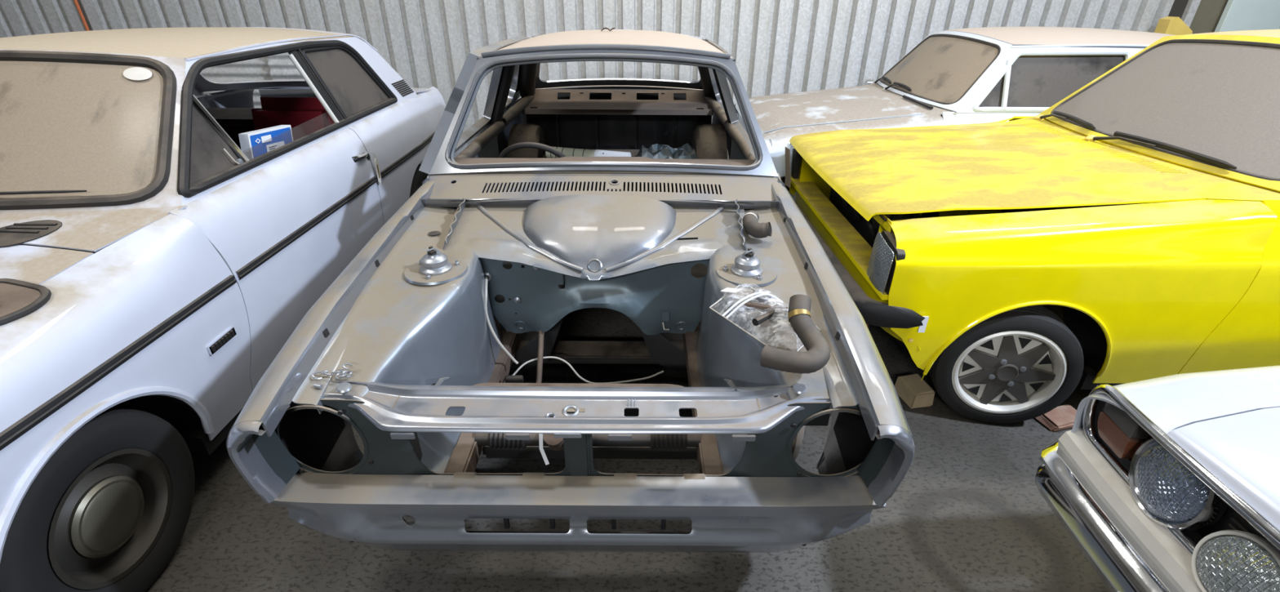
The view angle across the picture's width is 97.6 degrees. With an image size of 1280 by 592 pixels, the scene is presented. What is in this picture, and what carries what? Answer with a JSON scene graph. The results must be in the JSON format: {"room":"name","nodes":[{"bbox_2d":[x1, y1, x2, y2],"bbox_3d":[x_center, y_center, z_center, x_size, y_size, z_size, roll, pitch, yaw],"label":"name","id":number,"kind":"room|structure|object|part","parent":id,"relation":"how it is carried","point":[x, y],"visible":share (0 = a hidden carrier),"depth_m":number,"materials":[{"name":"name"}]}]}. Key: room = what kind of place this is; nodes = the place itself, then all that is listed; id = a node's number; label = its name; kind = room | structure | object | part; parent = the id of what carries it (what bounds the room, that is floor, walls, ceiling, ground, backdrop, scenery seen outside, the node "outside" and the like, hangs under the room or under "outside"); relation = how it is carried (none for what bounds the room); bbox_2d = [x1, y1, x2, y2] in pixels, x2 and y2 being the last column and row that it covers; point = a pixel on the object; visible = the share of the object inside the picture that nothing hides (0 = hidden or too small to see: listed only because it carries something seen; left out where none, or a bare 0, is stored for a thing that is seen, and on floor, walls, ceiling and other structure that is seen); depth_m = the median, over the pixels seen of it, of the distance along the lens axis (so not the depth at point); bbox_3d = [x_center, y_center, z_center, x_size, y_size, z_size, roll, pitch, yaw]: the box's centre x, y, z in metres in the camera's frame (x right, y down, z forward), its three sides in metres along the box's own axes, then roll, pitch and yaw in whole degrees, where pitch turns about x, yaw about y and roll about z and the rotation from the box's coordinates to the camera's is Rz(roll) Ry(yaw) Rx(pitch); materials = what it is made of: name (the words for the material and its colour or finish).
{"room":"auto repair garage","nodes":[
{"label":"auto repair garage","id":0,"kind":"room"},
{"bbox_2d":[0,0,1227,159],"bbox_3d":[-0.544,-3.321,4.491,11.454,4.750,0.130,0,28,-1],"label":"wall","id":1,"kind":"structure","parent":0,"point":[777,46],"depth_m":4.97,"materials":[{"name":"grey metal"}]},
{"bbox_2d":[73,0,89,31],"bbox_3d":[-4.814,-2.651,4.707,0.024,3.280,0.024,0,28,0],"label":"conduit","id":2,"kind":"object","parent":1,"relation":"attached to","point":[76,2],"visible":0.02,"depth_m":4.83,"materials":[{"name":"orange plastic"}]},
{"bbox_2d":[1154,16,1192,35],"bbox_3d":[4.684,-2.355,4.896,0.240,0.150,0.120,0,28,0],"label":"wedge","id":3,"kind":"object","parent":1,"relation":"attached to","point":[1166,25],"visible":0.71,"depth_m":4.86,"materials":[{"name":"yellow plastic"}]},
{"bbox_3d":[5.052,-2.706,4.940,0.250,3.300,0.110,0,28,0],"label":"corner post","id":4,"kind":"part","parent":1,"relation":"part of","materials":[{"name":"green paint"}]},
{"bbox_2d":[1213,0,1279,32],"bbox_3d":[6.182,-2.652,4.832,2.072,3.280,0.060,0,28,0],"label":"door","id":5,"kind":"structure","parent":1,"relation":"in","point":[1237,15],"depth_m":4.91,"materials":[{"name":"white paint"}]},
{"bbox_2d":[145,307,1111,591],"bbox_3d":[0.492,1.362,0.851,14.000,0.001,12.200,0,28,0],"label":"floor","id":6,"kind":"structure","parent":0,"point":[969,513],"depth_m":1.86,"materials":[{"name":"concrete"}]},
{"bbox_2d":[0,26,445,591],"bbox_3d":[-2.283,-0.388,2.542,1.767,1.433,4.386,0,28,0],"label":"car","id":7,"kind":"object","parent":6,"relation":"on","point":[153,271],"visible":0.87,"depth_m":1.89,"materials":[{"name":"paint"}]},
{"bbox_2d":[0,278,51,325],"bbox_3d":[-1.641,0.021,1.422,0.180,0.053,0.209,0,28,0],"label":"vent","id":8,"kind":"object","parent":7,"relation":"attached to","point":[22,302],"depth_m":1.45,"materials":[{"name":"rubber"}]},
{"bbox_2d":[0,219,62,247],"bbox_3d":[-1.872,-0.189,1.691,0.192,0.030,0.127,-19,34,-32],"label":"grille","id":9,"kind":"object","parent":7,"relation":"attached to","point":[13,233],"depth_m":1.70,"materials":[{"name":"black plastic"}]},
{"bbox_3d":[-2.282,-0.569,1.908,1.476,0.464,0.582,0,28,0],"label":"windscreen frame","id":10,"kind":"part","parent":7,"relation":"part of","materials":[{"name":"grey paint"}]},
{"bbox_3d":[-1.550,0.069,2.813,0.060,0.080,1.930,0,28,0],"label":"sill","id":11,"kind":"part","parent":7,"relation":"part of","materials":[{"name":"black metal"}]},
{"bbox_3d":[-1.613,-0.562,2.009,0.086,0.267,0.329,0,28,0],"label":"quarterlight glass","id":12,"kind":"part","parent":7,"relation":"part of","materials":[{"name":"glass"}]},
{"bbox_3d":[-1.607,-0.637,2.132,0.145,0.310,0.026,-21,35,-34],"label":"quarterlight post","id":13,"kind":"part","parent":7,"relation":"part of","materials":[{"name":"silver metal"}]},
{"bbox_3d":[-2.280,-0.841,3.601,1.320,0.620,0.490,0,28,0],"label":"seat","id":14,"kind":"part","parent":7,"relation":"part of","materials":[{"name":"black rubber"}]},
{"bbox_3d":[-1.557,-0.522,2.180,0.012,0.024,0.023,0,28,0],"label":"catch knob","id":15,"kind":"part","parent":7,"relation":"part of","materials":[{"name":"metal"}]},
{"bbox_2d":[238,124,293,159],"bbox_3d":[-1.641,-0.648,2.484,0.054,0.194,0.364,0,28,0],"label":"box","id":16,"kind":"object","parent":7,"relation":"on","point":[254,144],"visible":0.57,"depth_m":2.42,"materials":[{"name":"blue cardboard"}]},
{"bbox_2d":[249,127,292,158],"bbox_3d":[-1.621,-0.646,2.483,0.012,0.176,0.336,0,28,0],"label":"print","id":17,"kind":"object","parent":16,"relation":"attached to","point":[261,142],"depth_m":2.44},
{"bbox_3d":[-1.504,-0.247,2.576,0.093,0.763,1.277,0,28,0],"label":"door","id":18,"kind":"part","parent":7,"relation":"part of","materials":[{"name":"paint"}]},
{"bbox_3d":[-1.667,-1.204,2.767,0.038,0.130,1.564,1,28,1],"label":"drip rail","id":19,"kind":"part","parent":7,"relation":"part of","materials":[{"name":"metal"}]},
{"bbox_3d":[-1.911,-0.748,3.182,0.480,0.700,0.258,0,28,0],"label":"seat","id":20,"kind":"part","parent":7,"relation":"part of","materials":[{"name":"red plastic"}]},
{"bbox_3d":[-1.606,-1.015,2.765,0.150,0.338,0.022,-20,35,-33],"label":"post trim","id":21,"kind":"part","parent":7,"relation":"part of","materials":[{"name":"silver metal"}]},
{"bbox_3d":[-1.617,-1.038,2.813,0.183,0.390,0.050,-19,34,-31],"label":"post","id":22,"kind":"part","parent":7,"relation":"part of","materials":[{"name":"silver metal"}]},
{"bbox_3d":[-2.276,-1.517,4.099,1.460,0.084,0.521,0,28,0],"label":"boot lid","id":23,"kind":"part","parent":7,"relation":"part of","materials":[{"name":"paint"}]},
{"bbox_3d":[-1.622,-1.223,3.137,0.116,0.362,0.724,0,28,0],"label":"glass","id":24,"kind":"part","parent":7,"relation":"part of","materials":[{"name":"glass"}]},
{"bbox_3d":[-2.277,-1.334,4.520,1.400,0.650,0.006,0,28,0],"label":"tail panel","id":25,"kind":"part","parent":7,"relation":"part of","materials":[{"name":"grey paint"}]},
{"bbox_3d":[-1.456,-0.733,2.940,0.034,0.031,0.160,0,28,0],"label":"door handle","id":26,"kind":"part","parent":7,"relation":"part of","materials":[{"name":"silver metal"}]},
{"bbox_2d":[371,152,381,183],"bbox_3d":[-1.440,-0.700,3.066,0.014,0.173,0.044,0,28,0],"label":"tag","id":27,"kind":"object","parent":7,"relation":"hanging from","point":[376,162],"visible":1,"depth_m":3.07,"materials":[{"name":"white paper"}]},
{"bbox_2d":[391,79,413,96],"bbox_3d":[-1.563,-1.369,3.690,0.037,0.088,0.263,0,28,0],"label":"vent","id":28,"kind":"object","parent":7,"relation":"attached to","point":[400,87],"depth_m":3.67,"materials":[{"name":"metal"}]},
{"bbox_2d":[200,56,272,108],"bbox_3d":[-4.040,-1.599,4.946,2.100,1.252,0.165,0,28,0],"label":"wall","id":29,"kind":"structure","parent":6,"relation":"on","point":[254,69],"depth_m":4.81,"materials":[{"name":"grey metal"}]},
{"bbox_2d":[266,52,304,79],"bbox_3d":[-2.716,-1.538,4.902,0.850,1.201,0.156,0,28,0],"label":"wall","id":30,"kind":"structure","parent":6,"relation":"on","point":[282,68],"depth_m":4.75,"materials":[{"name":"grey metal"}]},
{"bbox_2d":[226,29,915,552],"bbox_3d":[-0.151,-0.619,3.014,1.594,1.412,4.003,0,28,0],"label":"shell","id":31,"kind":"object","parent":6,"relation":"on","point":[476,277],"visible":0.97,"depth_m":1.68,"materials":[{"name":"silver metal"}]},
{"bbox_2d":[311,371,324,379],"bbox_3d":[-0.812,0.200,1.414,0.031,0.013,0.022,0,28,0],"label":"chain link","id":32,"kind":"object","parent":31,"relation":"on","point":[315,372],"visible":1,"depth_m":1.41,"materials":[{"name":"metal"}]},
{"bbox_2d":[313,383,323,388],"bbox_3d":[-0.799,0.224,1.392,0.019,0.011,0.011,8,29,14],"label":"bolt","id":33,"kind":"object","parent":31,"relation":"on","point":[315,385],"visible":1,"depth_m":1.39,"materials":[{"name":"metal"}]},
{"bbox_2d":[323,370,332,375],"bbox_3d":[-0.793,0.197,1.421,0.022,0.012,0.015,19,34,31],"label":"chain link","id":34,"kind":"object","parent":31,"relation":"on","point":[324,371],"visible":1,"depth_m":1.42,"materials":[{"name":"metal"}]},
{"bbox_2d":[331,370,341,373],"bbox_3d":[-0.771,0.194,1.423,0.024,0.013,0.017,0,28,0],"label":"metal clip","id":35,"kind":"object","parent":31,"relation":"on","point":[338,371],"visible":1,"depth_m":1.42,"materials":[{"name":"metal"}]},
{"bbox_2d":[334,372,342,379],"bbox_3d":[-0.760,0.202,1.420,0.023,0.013,0.016,-15,32,-27],"label":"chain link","id":36,"kind":"object","parent":31,"relation":"on","point":[340,373],"visible":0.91,"depth_m":1.42,"materials":[{"name":"metal"}]},
{"bbox_2d":[338,373,346,377],"bbox_3d":[-0.747,0.201,1.406,0.023,0.013,0.017,0,28,0],"label":"metal clip","id":37,"kind":"object","parent":31,"relation":"on","point":[345,374],"visible":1,"depth_m":1.40,"materials":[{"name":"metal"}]},
{"bbox_2d":[342,362,352,369],"bbox_3d":[-0.750,0.180,1.436,0.022,0.013,0.017,0,28,0],"label":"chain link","id":38,"kind":"object","parent":31,"relation":"on","point":[346,363],"visible":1,"depth_m":1.43,"materials":[{"name":"metal"}]},
{"bbox_2d":[344,370,352,375],"bbox_3d":[-0.735,0.196,1.412,0.024,0.013,0.015,8,29,13],"label":"metal clip","id":39,"kind":"object","parent":31,"relation":"on","point":[350,372],"visible":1,"depth_m":1.41,"materials":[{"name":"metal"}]},
{"bbox_3d":[-0.610,0.418,1.498,0.008,0.370,0.090,0,28,0],"label":"radiator panel","id":40,"kind":"part","parent":31,"relation":"part of","materials":[{"name":"grey metal"}]},
{"bbox_3d":[-0.646,-0.083,1.778,0.195,0.008,0.195,0,28,0],"label":"strut plate","id":41,"kind":"part","parent":31,"relation":"part of","materials":[{"name":"silver metal"}]},
{"bbox_3d":[-0.670,-0.266,2.023,0.031,0.083,0.317,-1,29,-3],"label":"gusset plate","id":42,"kind":"part","parent":31,"relation":"part of","materials":[{"name":"silver metal"}]},
{"bbox_3d":[-0.900,-0.467,2.995,0.082,0.675,1.135,0,28,0],"label":"door","id":43,"kind":"part","parent":31,"relation":"part of","materials":[{"name":"silver metal"}]},
{"bbox_3d":[-0.870,-0.496,3.033,0.035,0.570,0.960,0,28,0],"label":"door panel","id":44,"kind":"part","parent":31,"relation":"part of","materials":[{"name":"grey metal"}]},
{"bbox_3d":[-0.522,0.348,1.925,0.060,0.077,0.950,0,28,0],"label":"chassis rail","id":45,"kind":"part","parent":31,"relation":"part of","materials":[{"name":"metal"}]},
{"bbox_3d":[-0.774,-1.185,3.193,0.255,0.455,0.063,17,32,27],"label":"post","id":46,"kind":"part","parent":31,"relation":"part of","materials":[{"name":"grey metal"}]},
{"bbox_3d":[-0.707,-1.349,3.016,0.017,0.029,1.275,0,28,0],"label":"drip rail","id":47,"kind":"part","parent":31,"relation":"part of","materials":[{"name":"silver metal"}]},
{"bbox_2d":[506,123,547,158],"bbox_3d":[-0.769,-0.931,3.957,0.200,0.545,0.680,0,28,0],"label":"seat","id":48,"kind":"object","parent":31,"relation":"in","point":[519,132],"depth_m":3.73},
{"bbox_3d":[-0.743,-1.494,3.730,0.112,0.427,0.507,-8,30,-15],"label":"post trim","id":49,"kind":"part","parent":31,"relation":"part of","materials":[{"name":"black plastic"}]},
{"bbox_3d":[-0.170,0.326,1.313,0.065,0.016,0.005,0,28,0],"label":"latch plate","id":50,"kind":"part","parent":31,"relation":"part of","materials":[{"name":"metal"}]},
{"bbox_3d":[-0.157,0.266,1.380,1.430,0.039,0.171,0,28,0],"label":"slam panel","id":51,"kind":"part","parent":31,"relation":"part of","materials":[{"name":"silver metal"}]},
{"bbox_3d":[-0.157,0.367,1.425,1.542,0.238,0.030,0,28,0],"label":"grille panel","id":52,"kind":"part","parent":31,"relation":"part of","materials":[{"name":"grey metal"}]},
{"bbox_3d":[-0.157,0.374,1.423,0.056,0.216,0.025,0,28,0],"label":"post","id":53,"kind":"part","parent":31,"relation":"part of","materials":[{"name":"grey metal"}]},
{"bbox_2d":[545,146,631,158],"bbox_3d":[-0.344,-0.928,3.707,0.573,0.086,0.085,8,29,14],"label":"sheet","id":54,"kind":"object","parent":31,"relation":"on","point":[567,152],"visible":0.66,"depth_m":3.67,"materials":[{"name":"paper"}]},
{"bbox_2d":[440,195,749,279],"bbox_3d":[-0.154,-0.228,2.034,1.120,0.179,0.409,0,28,0],"label":"brace","id":55,"kind":"object","parent":31,"relation":"on","point":[585,237],"depth_m":1.98,"materials":[{"name":"silver metal"}]},
{"bbox_3d":[-0.156,0.234,2.335,0.720,0.040,0.120,0,28,0],"label":"cross plate","id":56,"kind":"part","parent":31,"relation":"part of","materials":[{"name":"metal"}]},
{"bbox_3d":[-0.150,-0.780,2.381,1.470,0.475,0.419,0,28,0],"label":"windscreen frame","id":57,"kind":"part","parent":31,"relation":"part of","materials":[{"name":"silver metal"}]},
{"bbox_2d":[600,27,614,31],"bbox_3d":[-0.170,-1.419,2.985,0.075,0.019,0.032,3,29,5],"label":"dry leaf","id":58,"kind":"object","parent":31,"relation":"on","point":[603,28],"visible":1,"depth_m":2.98,"materials":[{"name":"brown plant"}]},
{"bbox_2d":[522,88,713,115],"bbox_3d":[-0.147,-1.363,3.934,1.280,0.097,0.445,0,28,0],"label":"shelf","id":59,"kind":"object","parent":31,"relation":"attached to","point":[537,101],"depth_m":3.88,"materials":[{"name":"metal"}]},
{"bbox_3d":[-0.145,-1.631,4.432,1.380,0.098,0.501,0,28,0],"label":"boot lid","id":60,"kind":"part","parent":31,"relation":"part of","materials":[{"name":"grey metal"}]},
{"bbox_3d":[-0.146,-1.464,4.806,1.441,0.670,0.048,0,28,0],"label":"panel","id":61,"kind":"part","parent":31,"relation":"part of","materials":[{"name":"brown metal"}]},
{"bbox_3d":[0.093,0.073,2.039,0.027,0.037,0.012,0,28,0],"label":"clip plate","id":62,"kind":"part","parent":31,"relation":"part of","materials":[{"name":"grey metal"}]},
{"bbox_2d":[636,143,697,159],"bbox_3d":[0.185,-0.935,3.702,0.412,0.091,0.363,0,28,0],"label":"plastic sheet","id":63,"kind":"object","parent":31,"relation":"on","point":[656,151],"visible":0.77,"depth_m":3.66,"materials":[{"name":"clear plastic"}]},
{"bbox_3d":[0.208,0.352,1.925,0.060,0.077,0.950,0,28,0],"label":"chassis rail","id":64,"kind":"part","parent":31,"relation":"part of","materials":[{"name":"metal"}]},
{"bbox_3d":[0.451,-1.486,3.730,0.112,0.427,0.507,9,30,15],"label":"post trim","id":65,"kind":"part","parent":31,"relation":"part of","materials":[{"name":"black rubber"}]},
{"bbox_2d":[691,124,727,159],"bbox_3d":[0.469,-0.925,3.956,0.204,0.549,0.688,0,28,0],"label":"tub","id":66,"kind":"object","parent":31,"relation":"in","point":[708,141],"depth_m":3.70,"materials":[{"name":"brown plastic"}]},
{"bbox_3d":[0.414,-1.342,3.016,0.017,0.029,1.275,0,28,0],"label":"drip rail","id":67,"kind":"part","parent":31,"relation":"part of","materials":[{"name":"silver metal"}]},
{"bbox_3d":[0.478,-1.178,3.193,0.255,0.455,0.063,-16,32,-27],"label":"post","id":68,"kind":"part","parent":31,"relation":"part of","materials":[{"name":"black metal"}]},
{"bbox_3d":[0.560,-0.487,3.033,0.035,0.570,0.960,0,28,0],"label":"door panel","id":69,"kind":"part","parent":31,"relation":"part of","materials":[{"name":"grey metal"}]},
{"bbox_3d":[0.365,-0.261,2.022,0.031,0.082,0.317,2,29,3],"label":"gusset plate","id":70,"kind":"part","parent":31,"relation":"part of","materials":[{"name":"silver metal"}]},
{"bbox_3d":[0.338,-0.077,1.778,0.195,0.008,0.195,0,28,0],"label":"strut plate","id":71,"kind":"part","parent":31,"relation":"part of","materials":[{"name":"silver metal"}]},
{"bbox_3d":[0.294,0.424,1.498,0.008,0.370,0.090,0,28,0],"label":"radiator panel","id":72,"kind":"part","parent":31,"relation":"part of","materials":[{"name":"grey metal"}]},
{"bbox_2d":[742,210,772,238],"bbox_3d":[0.406,-0.252,1.978,0.082,0.062,0.177,-6,29,-12],"label":"hose","id":73,"kind":"object","parent":31,"relation":"on","point":[751,225],"visible":1,"depth_m":1.94,"materials":[{"name":"rubber"}]},
{"bbox_2d":[709,284,821,351],"bbox_3d":[0.343,0.052,1.588,0.178,0.102,0.291,-25,38,-39],"label":"plastic bag","id":74,"kind":"object","parent":31,"relation":"on","point":[755,304],"visible":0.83,"depth_m":1.57,"materials":[{"name":"clear plastic"},{"name":"white paper"},{"name":"dark metal"}]},
{"bbox_3d":[0.297,0.032,1.610,0.020,0.016,0.056,-25,37,-38],"label":"bagged plate","id":75,"kind":"part","parent":74,"relation":"part of","materials":[{"name":"clear plastic"}]},
{"bbox_3d":[0.317,0.017,1.601,0.191,0.052,0.012,-12,31,-21],"label":"white cord","id":76,"kind":"part","parent":74,"relation":"part of","materials":[{"name":"plastic"}]},
{"bbox_3d":[0.330,0.040,1.595,0.056,0.016,0.020,-5,29,-10],"label":"bagged plate","id":77,"kind":"part","parent":74,"relation":"part of","materials":[{"name":"clear plastic"}]},
{"bbox_3d":[0.326,0.022,1.592,0.191,0.052,0.012,-12,31,-21],"label":"white cord","id":78,"kind":"part","parent":74,"relation":"part of","materials":[{"name":"plastic"}]},
{"bbox_3d":[0.370,0.068,1.544,0.020,0.016,0.056,-19,34,-31],"label":"bagged plate","id":79,"kind":"part","parent":74,"relation":"part of","materials":[{"name":"clear plastic"}]},
{"bbox_3d":[0.403,0.076,1.529,0.056,0.016,0.020,-1,29,-3],"label":"bagged plate","id":80,"kind":"part","parent":74,"relation":"part of","materials":[{"name":"plastic"}]},
{"bbox_3d":[0.596,-0.458,2.995,0.082,0.675,1.135,0,28,0],"label":"door","id":81,"kind":"part","parent":31,"relation":"part of","materials":[{"name":"silver metal"}]},
{"bbox_2d":[760,293,830,373],"bbox_3d":[0.422,0.100,1.436,0.152,0.133,0.230,16,32,27],"label":"hose","id":82,"kind":"object","parent":31,"relation":"on","point":[817,355],"visible":1,"depth_m":1.39,"materials":[{"name":"rubber"}]},
{"bbox_3d":[0.483,0.263,1.691,0.220,0.330,0.005,0,28,0],"label":"wing splash plate","id":83,"kind":"part","parent":31,"relation":"part of","materials":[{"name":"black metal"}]},
{"bbox_2d":[894,373,935,408],"bbox_3d":[1.227,0.423,2.501,0.116,0.085,0.140,-5,29,-11],"label":"wood block","id":84,"kind":"object","parent":6,"relation":"on","point":[915,392],"visible":0.94,"depth_m":2.46,"materials":[{"name":"brown wood"}]},
{"bbox_2d":[733,26,1240,217],"bbox_3d":[2.798,-1.280,4.285,4.060,1.393,1.561,0,28,0],"label":"car","id":85,"kind":"object","parent":6,"relation":"on","point":[972,75],"visible":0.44,"depth_m":3.65,"materials":[{"name":"white paint"}]},
{"bbox_3d":[0.835,-1.198,4.336,0.064,0.340,1.476,0,28,0],"label":"nose panel","id":86,"kind":"part","parent":85,"relation":"part of","materials":[{"name":"white paint"}]},
{"bbox_3d":[1.951,-1.709,4.435,0.014,0.035,0.334,5,29,9],"label":"wiper blade","id":87,"kind":"part","parent":85,"relation":"part of","materials":[{"name":"black rubber"}]},
{"bbox_3d":[1.895,-1.562,4.213,0.019,0.062,0.181,-6,29,-11],"label":"wiper arm","id":88,"kind":"part","parent":85,"relation":"part of","materials":[{"name":"metal"}]},
{"bbox_3d":[1.923,-1.535,4.104,0.015,0.033,0.300,0,28,-1],"label":"wiper blade","id":89,"kind":"part","parent":85,"relation":"part of","materials":[{"name":"black rubber"}]},
{"bbox_3d":[2.519,-1.516,4.978,1.172,0.744,0.099,0,28,0],"label":"door","id":90,"kind":"part","parent":85,"relation":"part of","materials":[{"name":"white metal"}]},
{"bbox_3d":[1.894,-1.326,3.831,0.022,0.035,0.370,-3,29,-5],"label":"wiper blade","id":91,"kind":"part","parent":85,"relation":"part of","materials":[{"name":"black rubber"}]},
{"bbox_3d":[2.111,-1.682,4.069,0.439,0.428,1.386,0,28,0],"label":"windscreen frame","id":92,"kind":"part","parent":85,"relation":"part of","materials":[{"name":"white metal"}]},
{"bbox_3d":[2.515,-0.829,3.711,1.172,0.744,0.099,0,28,0],"label":"door","id":93,"kind":"part","parent":85,"relation":"part of","materials":[{"name":"yellow metal"}]},
{"bbox_3d":[2.311,-1.329,3.534,0.032,0.291,0.130,2,29,3],"label":"quarterlight post","id":94,"kind":"part","parent":85,"relation":"part of","materials":[{"name":"white metal"}]},
{"bbox_3d":[3.015,-1.556,3.503,1.390,0.029,0.016,0,28,0],"label":"drip rail","id":95,"kind":"part","parent":85,"relation":"part of","materials":[{"name":"white metal"}]},
{"bbox_2d":[780,29,1279,423],"bbox_3d":[2.982,-0.497,2.770,4.336,1.471,1.847,0,28,0],"label":"car","id":96,"kind":"object","parent":6,"relation":"on","point":[1112,228],"visible":0.98,"depth_m":2.22,"materials":[{"name":"yellow paint"}]},
{"bbox_2d":[784,146,790,187],"bbox_3d":[0.882,-0.764,3.348,0.029,0.240,0.140,0,28,0],"label":"cardboard","id":97,"kind":"object","parent":96,"relation":"attached to","point":[787,183],"visible":1,"depth_m":3.34,"materials":[{"name":"cardboard"}]},
{"bbox_2d":[783,143,800,178],"bbox_3d":[0.940,-0.841,3.478,0.061,0.218,0.192,0,28,0],"label":"lamp","id":98,"kind":"object","parent":96,"relation":"on","point":[795,157],"depth_m":3.42,"materials":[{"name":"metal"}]},
{"bbox_2d":[866,231,905,294],"bbox_3d":[0.937,-0.125,2.158,0.057,0.218,0.192,0,28,0],"label":"lamp","id":99,"kind":"object","parent":96,"relation":"on","point":[886,271],"depth_m":2.10,"materials":[{"name":"glass"}]},
{"bbox_2d":[961,361,974,372],"bbox_3d":[1.343,0.294,2.292,0.048,0.051,0.001,9,30,16],"label":"vent","id":100,"kind":"object","parent":96,"relation":"attached to","point":[966,366],"depth_m":2.29,"materials":[{"name":"metal"}]},
{"bbox_2d":[967,385,980,395],"bbox_3d":[1.387,0.392,2.333,0.044,0.055,0.005,6,29,11],"label":"vent","id":101,"kind":"object","parent":96,"relation":"attached to","point":[975,389],"depth_m":2.34,"materials":[{"name":"black rubber"}]},
{"bbox_2d":[979,339,994,350],"bbox_3d":[1.384,0.191,2.227,0.055,0.046,0.003,9,30,15],"label":"vent","id":102,"kind":"object","parent":96,"relation":"attached to","point":[986,344],"depth_m":2.23,"materials":[{"name":"black rubber"}]},
{"bbox_2d":[999,393,1011,401],"bbox_3d":[1.519,0.424,2.319,0.048,0.050,0.005,6,29,11],"label":"vent","id":103,"kind":"object","parent":96,"relation":"attached to","point":[1002,397],"depth_m":2.32,"materials":[{"name":"black rubber"}]},
{"bbox_2d":[1018,337,1031,348],"bbox_3d":[1.503,0.186,2.194,0.051,0.049,0.005,6,29,11],"label":"vent","id":104,"kind":"object","parent":96,"relation":"attached to","point":[1024,342],"depth_m":2.19,"materials":[{"name":"silver metal"}]},
{"bbox_2d":[1030,382,1044,391],"bbox_3d":[1.601,0.366,2.268,0.053,0.049,0.002,3,29,6],"label":"vent","id":105,"kind":"object","parent":96,"relation":"attached to","point":[1034,386],"depth_m":2.27,"materials":[{"name":"black rubber"}]},
{"bbox_2d":[1039,354,1051,364],"bbox_3d":[1.601,0.250,2.206,0.050,0.051,0.003,3,29,5],"label":"vent","id":106,"kind":"object","parent":96,"relation":"attached to","point":[1043,358],"depth_m":2.21,"materials":[{"name":"black rubber"}]},
{"bbox_3d":[2.318,-0.996,3.149,0.017,0.060,0.269,4,29,6],"label":"wiper arm","id":107,"kind":"part","parent":96,"relation":"part of","materials":[{"name":"metal"}]},
{"bbox_3d":[2.775,-0.766,3.592,1.152,0.771,0.118,0,28,0],"label":"door","id":108,"kind":"part","parent":96,"relation":"part of","materials":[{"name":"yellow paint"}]},
{"bbox_3d":[2.313,-0.941,2.993,0.017,0.037,0.454,6,29,10],"label":"wiper blade","id":109,"kind":"part","parent":96,"relation":"part of","materials":[{"name":"black rubber"}]},
{"bbox_3d":[2.790,0.350,2.365,1.875,0.080,0.060,0,28,0],"label":"sill","id":110,"kind":"part","parent":96,"relation":"part of","materials":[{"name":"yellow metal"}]},
{"bbox_3d":[2.245,-0.715,2.616,0.017,0.053,0.322,-4,29,-8],"label":"wiper arm","id":111,"kind":"part","parent":96,"relation":"part of","materials":[{"name":"metal"}]},
{"bbox_3d":[2.542,-0.922,2.574,0.588,0.484,1.556,0,28,0],"label":"windscreen frame","id":112,"kind":"part","parent":96,"relation":"part of","materials":[{"name":"yellow paint"}]},
{"bbox_3d":[2.295,-0.640,2.432,0.023,0.038,0.558,-3,29,-6],"label":"wiper blade","id":113,"kind":"part","parent":96,"relation":"part of","materials":[{"name":"black rubber"}]},
{"bbox_3d":[2.770,0.017,2.149,1.152,0.771,0.118,0,28,0],"label":"door","id":114,"kind":"part","parent":96,"relation":"part of","materials":[{"name":"yellow paint"}]},
{"bbox_2d":[1035,404,1076,431],"bbox_3d":[1.798,0.517,2.385,0.204,0.035,0.114,-7,29,-13],"label":"brick","id":115,"kind":"object","parent":6,"relation":"on","point":[1061,417],"visible":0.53,"depth_m":2.36,"materials":[{"name":"brick"}]},
{"bbox_2d":[1034,364,1279,591],"bbox_3d":[3.157,0.598,0.815,4.148,1.405,1.661,0,28,0],"label":"car","id":116,"kind":"object","parent":6,"relation":"on","point":[1167,483],"visible":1,"depth_m":1.26,"materials":[{"name":"white paint"}]},
{"bbox_2d":[1128,434,1267,540],"bbox_3d":[1.224,0.634,0.841,0.074,0.188,1.465,0,28,0],"label":"grille","id":117,"kind":"object","parent":116,"relation":"attached to","point":[1220,516],"depth_m":1.18,"materials":[{"name":"metal"}]}
]}

